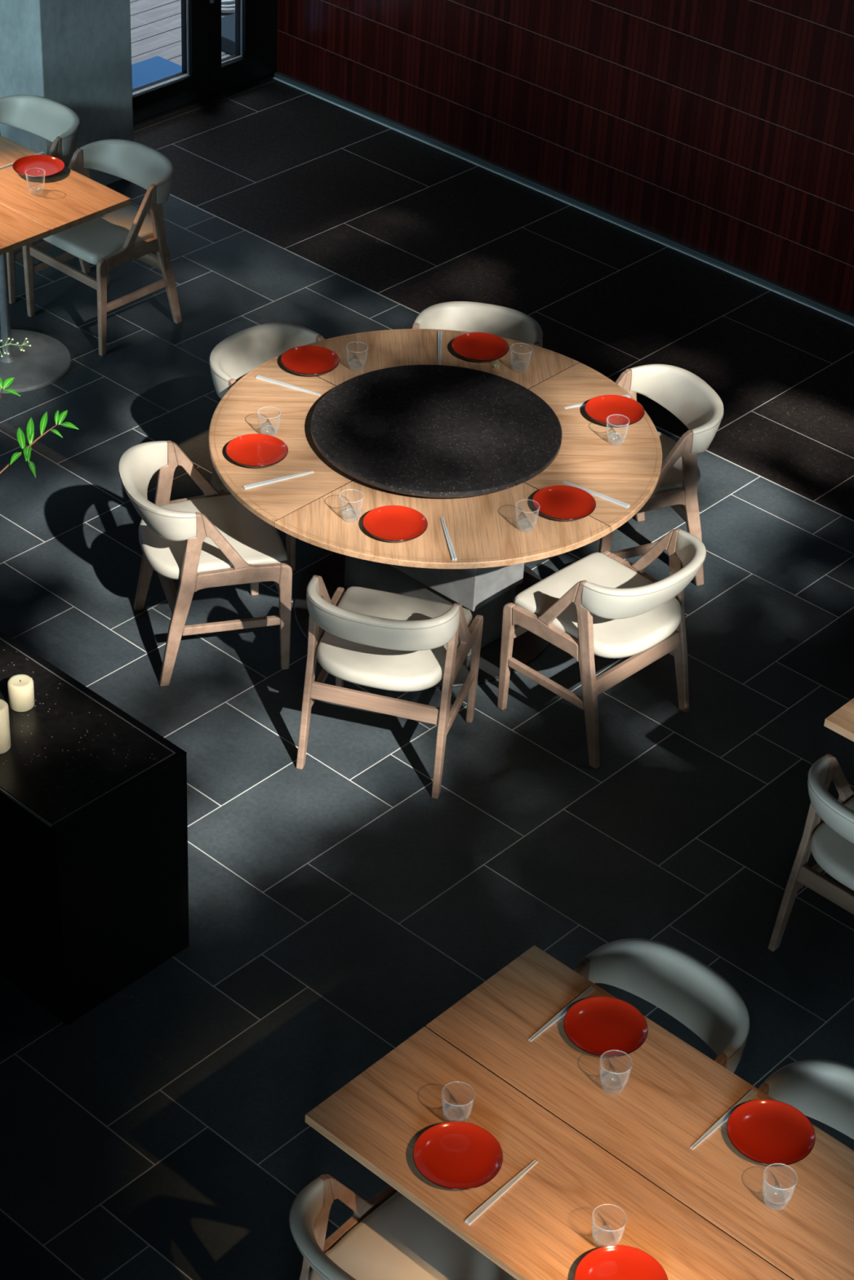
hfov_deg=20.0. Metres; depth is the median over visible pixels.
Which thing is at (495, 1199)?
chopstick
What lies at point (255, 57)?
window
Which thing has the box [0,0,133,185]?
wall pillar
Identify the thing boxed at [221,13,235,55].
planter
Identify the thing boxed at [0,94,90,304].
dining chair
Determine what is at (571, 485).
chopstick
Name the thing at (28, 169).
drinking glass
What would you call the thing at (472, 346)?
dinner plate
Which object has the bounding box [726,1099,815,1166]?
dinner plate
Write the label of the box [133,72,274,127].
trim
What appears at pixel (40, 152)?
chopstick
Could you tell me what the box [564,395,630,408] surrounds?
chopstick
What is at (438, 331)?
chopstick
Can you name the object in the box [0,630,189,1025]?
counter
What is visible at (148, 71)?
door mat
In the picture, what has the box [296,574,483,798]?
dining chair
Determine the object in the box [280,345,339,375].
dinner plate
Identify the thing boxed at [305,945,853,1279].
dining table
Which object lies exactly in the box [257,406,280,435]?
drinking glass
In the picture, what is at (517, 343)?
drinking glass
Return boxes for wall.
[274,0,853,315]
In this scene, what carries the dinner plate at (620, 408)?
on the round dining table at (489, 571)
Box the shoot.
[0,377,20,399]
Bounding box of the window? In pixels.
[209,0,277,94]
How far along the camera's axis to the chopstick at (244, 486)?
8.22 m
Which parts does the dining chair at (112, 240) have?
leg, leg, seat, leg, backrest, rail, leg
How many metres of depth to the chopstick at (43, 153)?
10.15 m
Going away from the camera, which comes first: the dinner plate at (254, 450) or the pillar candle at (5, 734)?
the pillar candle at (5, 734)
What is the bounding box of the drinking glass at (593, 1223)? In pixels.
[591,1204,626,1246]
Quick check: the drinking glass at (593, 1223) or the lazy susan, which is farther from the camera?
the lazy susan
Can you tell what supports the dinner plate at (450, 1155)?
on the dining table at (701, 1212)
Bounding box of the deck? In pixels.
[129,0,235,66]
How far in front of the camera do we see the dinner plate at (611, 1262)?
5.54 m
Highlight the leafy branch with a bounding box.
[0,409,78,477]
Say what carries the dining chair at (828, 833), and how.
on the floor
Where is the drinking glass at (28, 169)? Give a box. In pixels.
[25,168,45,193]
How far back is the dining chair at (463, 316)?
9.38 m
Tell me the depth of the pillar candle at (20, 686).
7.08 m
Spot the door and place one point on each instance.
(190, 85)
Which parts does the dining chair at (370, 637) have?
leg, rail, leg, backrest, seat, leg, rail, leg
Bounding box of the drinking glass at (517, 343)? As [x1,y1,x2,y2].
[510,342,532,371]
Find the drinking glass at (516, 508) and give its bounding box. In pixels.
[515,499,539,531]
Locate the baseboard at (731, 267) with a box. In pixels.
[274,71,853,323]
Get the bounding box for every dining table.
[0,135,131,393]
[208,328,662,688]
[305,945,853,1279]
[823,697,853,742]
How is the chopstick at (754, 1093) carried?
on the dining table at (701, 1212)
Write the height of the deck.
0.090 m
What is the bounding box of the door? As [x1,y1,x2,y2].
[132,0,214,123]
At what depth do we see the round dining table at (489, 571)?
8.49 m
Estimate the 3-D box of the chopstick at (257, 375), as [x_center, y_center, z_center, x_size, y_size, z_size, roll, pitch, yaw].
[-0.499,-0.920,8.757,0.262,0.008,0.008,18,38,19]
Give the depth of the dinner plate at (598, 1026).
6.17 m
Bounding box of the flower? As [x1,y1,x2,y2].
[493,363,499,368]
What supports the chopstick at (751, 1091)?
on the dining table at (701, 1212)
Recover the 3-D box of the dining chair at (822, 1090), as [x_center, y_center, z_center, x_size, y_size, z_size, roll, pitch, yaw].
[0.968,1.517,6.135,0.512,0.717,0.542,30,43,32]
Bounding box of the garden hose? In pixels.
[221,0,235,13]
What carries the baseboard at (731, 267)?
attached to the wall
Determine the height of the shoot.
0.273 m
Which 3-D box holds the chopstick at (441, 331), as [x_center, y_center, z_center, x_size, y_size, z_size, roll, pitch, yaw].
[0.051,-1.086,9.033,0.008,0.008,0.262,3,36,-1]
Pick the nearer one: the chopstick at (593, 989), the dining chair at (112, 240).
the chopstick at (593, 989)
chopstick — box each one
[0,151,43,168]
[0,151,45,168]
[243,471,313,488]
[244,471,314,489]
[255,376,319,395]
[256,374,320,395]
[437,330,439,364]
[440,330,442,364]
[440,516,453,560]
[441,516,457,560]
[464,1160,536,1223]
[467,1160,537,1225]
[528,986,592,1040]
[529,987,595,1041]
[562,481,628,508]
[563,480,630,506]
[564,394,628,408]
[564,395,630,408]
[690,1088,754,1148]
[692,1090,757,1149]
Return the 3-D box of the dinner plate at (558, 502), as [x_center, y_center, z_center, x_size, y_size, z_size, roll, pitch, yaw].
[0.461,-0.453,8.166,0.215,0.027,0.215,30,43,32]
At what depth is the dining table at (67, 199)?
10.02 m
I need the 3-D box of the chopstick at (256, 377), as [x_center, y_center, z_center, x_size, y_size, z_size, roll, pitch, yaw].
[-0.502,-0.916,8.752,0.262,0.008,0.008,17,38,18]
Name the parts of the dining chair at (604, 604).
leg, rail, leg, seat, leg, rail, backrest, leg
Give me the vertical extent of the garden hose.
0.156 m
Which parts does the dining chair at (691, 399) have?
leg, leg, rail, backrest, seat, leg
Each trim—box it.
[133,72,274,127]
[133,80,275,133]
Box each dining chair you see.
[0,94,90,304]
[22,138,182,355]
[118,440,292,686]
[208,322,324,571]
[288,1173,516,1279]
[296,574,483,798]
[412,301,542,347]
[497,528,706,768]
[573,937,749,1072]
[598,364,723,586]
[757,1059,853,1139]
[768,754,853,951]
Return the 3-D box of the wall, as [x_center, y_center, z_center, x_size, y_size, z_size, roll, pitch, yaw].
[3.049,-3.581,8.492,10.150,6.550,0.200,30,43,32]
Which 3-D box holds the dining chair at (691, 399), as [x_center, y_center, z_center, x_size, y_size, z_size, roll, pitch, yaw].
[0.783,-0.595,9.069,0.542,0.717,0.512,-12,38,-21]
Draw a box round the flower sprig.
[0,337,31,357]
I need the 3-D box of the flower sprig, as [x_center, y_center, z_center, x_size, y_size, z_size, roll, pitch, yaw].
[-1.617,-0.669,7.697,0.108,0.312,0.926,30,43,32]
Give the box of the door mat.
[131,55,182,88]
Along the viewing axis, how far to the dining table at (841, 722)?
7.28 m
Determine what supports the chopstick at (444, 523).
on the round dining table at (489, 571)
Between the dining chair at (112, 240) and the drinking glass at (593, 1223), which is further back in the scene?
the dining chair at (112, 240)
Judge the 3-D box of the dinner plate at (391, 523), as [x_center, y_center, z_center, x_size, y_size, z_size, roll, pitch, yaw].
[-0.105,-0.376,8.013,0.215,0.027,0.215,30,43,32]
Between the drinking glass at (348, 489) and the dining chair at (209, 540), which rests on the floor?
the dining chair at (209, 540)
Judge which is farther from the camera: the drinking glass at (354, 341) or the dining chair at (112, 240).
the dining chair at (112, 240)
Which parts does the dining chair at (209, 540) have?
leg, backrest, leg, rail, seat, rail, leg, leg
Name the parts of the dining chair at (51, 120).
leg, backrest, leg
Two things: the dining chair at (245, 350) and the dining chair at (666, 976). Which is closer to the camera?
the dining chair at (666, 976)
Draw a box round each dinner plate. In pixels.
[12,155,64,178]
[225,433,288,467]
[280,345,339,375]
[362,505,427,542]
[413,1121,502,1190]
[451,332,509,361]
[532,484,595,520]
[563,996,648,1057]
[573,1244,667,1279]
[584,394,644,426]
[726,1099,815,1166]
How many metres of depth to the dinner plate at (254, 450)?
8.36 m
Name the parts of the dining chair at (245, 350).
leg, backrest, leg, leg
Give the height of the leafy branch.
0.273 m
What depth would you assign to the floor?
8.36 m
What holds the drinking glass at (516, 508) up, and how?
on the round dining table at (489, 571)
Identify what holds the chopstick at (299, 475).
on the round dining table at (489, 571)
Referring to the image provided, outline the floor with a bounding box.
[0,75,853,1279]
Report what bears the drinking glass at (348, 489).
on the round dining table at (489, 571)
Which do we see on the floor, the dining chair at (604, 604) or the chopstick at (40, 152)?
the dining chair at (604, 604)
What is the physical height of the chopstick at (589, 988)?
0.008 m
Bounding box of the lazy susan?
[311,364,561,497]
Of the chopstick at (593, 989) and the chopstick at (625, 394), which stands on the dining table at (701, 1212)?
the chopstick at (593, 989)
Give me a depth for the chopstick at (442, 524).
7.97 m
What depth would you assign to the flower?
8.94 m
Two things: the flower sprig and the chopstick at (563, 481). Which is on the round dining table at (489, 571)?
the chopstick at (563, 481)
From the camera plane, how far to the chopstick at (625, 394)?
8.74 m
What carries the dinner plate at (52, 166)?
on the dining table at (67, 199)
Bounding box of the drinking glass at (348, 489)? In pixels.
[338,488,363,521]
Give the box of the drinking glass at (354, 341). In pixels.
[346,341,368,369]
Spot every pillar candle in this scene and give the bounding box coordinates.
[0,698,10,754]
[7,674,35,711]
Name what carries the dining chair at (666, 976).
on the floor

